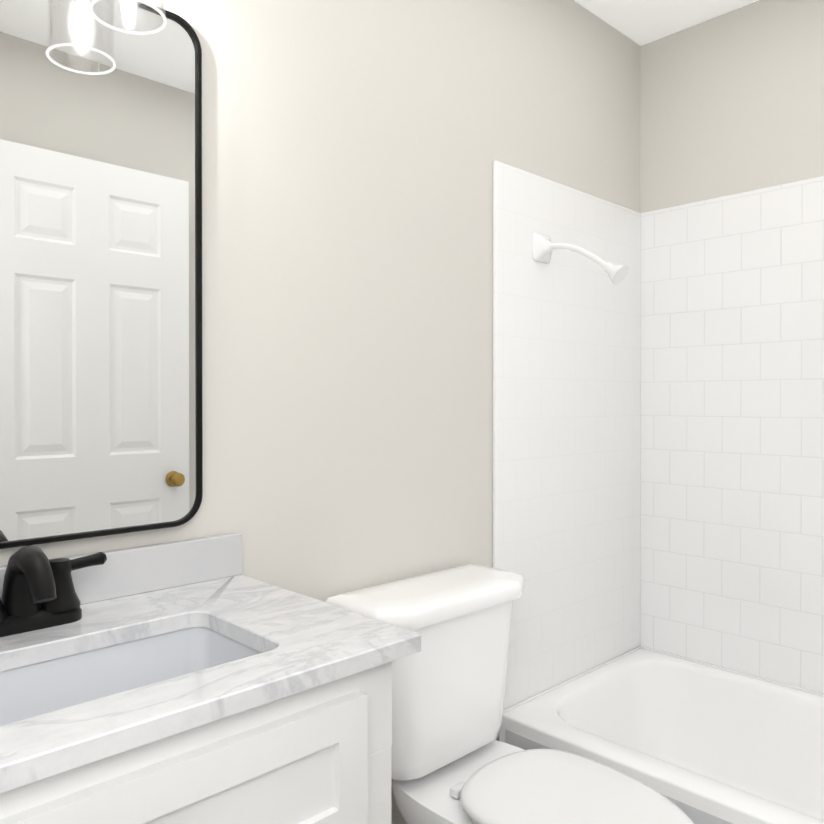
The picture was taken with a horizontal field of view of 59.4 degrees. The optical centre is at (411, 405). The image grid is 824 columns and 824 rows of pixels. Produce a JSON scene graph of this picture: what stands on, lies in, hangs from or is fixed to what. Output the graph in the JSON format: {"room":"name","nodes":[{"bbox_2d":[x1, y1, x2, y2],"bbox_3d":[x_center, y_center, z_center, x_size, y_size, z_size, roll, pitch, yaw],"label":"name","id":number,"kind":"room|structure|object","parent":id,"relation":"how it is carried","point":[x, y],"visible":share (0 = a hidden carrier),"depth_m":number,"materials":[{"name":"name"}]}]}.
{"room":"bathroom","nodes":[
{"label":"bathroom","id":0,"kind":"room"},
{"bbox_2d":[0,0,640,823],"bbox_3d":[-0.191,-0.033,1.657,2.871,2.440,0.120,0,0,-44],"label":"wall","id":1,"kind":"structure","parent":0,"point":[352,150],"depth_m":1.66,"materials":[{"name":"paint"}]},
{"bbox_2d":[0,0,202,548],"bbox_3d":[-0.628,-0.245,1.131,0.639,0.930,0.024,0,0,-44],"label":"mirror","id":2,"kind":"object","parent":1,"relation":"attached to","point":[101,429],"visible":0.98,"depth_m":1.22,"materials":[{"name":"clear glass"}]},
{"bbox_2d":[89,0,166,34],"bbox_3d":[-0.559,-0.757,1.089,0.400,0.275,0.177,0,0,-44],"label":"sconce","id":3,"kind":"object","parent":1,"relation":"attached to","point":[144,2],"visible":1,"depth_m":1.18,"materials":[{"name":"clear glass"}]},
{"bbox_2d":[575,0,757,45],"bbox_3d":[0.943,-1.272,-0.189,3.951,0.060,4.500,0,0,-44],"label":"ceiling","id":4,"kind":"structure","parent":0,"point":[641,22],"depth_m":2.31,"materials":[{"name":"paint"}]},
{"bbox_2d":[640,0,823,212],"bbox_3d":[1.397,-0.035,1.992,0.120,2.440,1.600,0,0,-44],"label":"wall","id":5,"kind":"structure","parent":0,"point":[731,102],"depth_m":2.29,"materials":[{"name":"paint"}]},
{"bbox_2d":[493,160,823,709],"bbox_3d":[1.022,0.089,1.715,0.804,1.510,1.478,0,0,-44],"label":"tiled wall","id":6,"kind":"structure","parent":5,"relation":"attached to","point":[658,429],"depth_m":2.24,"materials":[{"name":"tile"}]},
{"bbox_3d":[0.943,1.228,-0.174,3.951,0.060,4.500,0,0,-44],"label":"floor","id":7,"kind":"structure","parent":0,"visible":0},
{"bbox_2d":[0,532,420,823],"bbox_3d":[-0.451,0.698,0.943,0.820,0.987,0.547,0,0,-44],"label":"bathroom vanity","id":8,"kind":"object","parent":7,"relation":"on","point":[202,680],"visible":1,"depth_m":0.97,"materials":[{"name":"stone"}]},
{"bbox_2d":[325,564,693,823],"bbox_3d":[0.226,0.797,1.467,0.495,0.782,0.716,0,0,-44],"label":"toilet","id":9,"kind":"object","parent":7,"relation":"on","point":[453,761],"visible":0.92,"depth_m":1.52,"materials":[{"name":"ceramic"}]},
{"bbox_2d":[499,646,823,823],"bbox_3d":[1.027,1.013,1.726,0.785,0.348,1.474,0,0,-44],"label":"tub","id":10,"kind":"object","parent":7,"relation":"on","point":[697,741],"visible":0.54,"depth_m":2.15,"materials":[{"name":"ceramic"}]}
]}

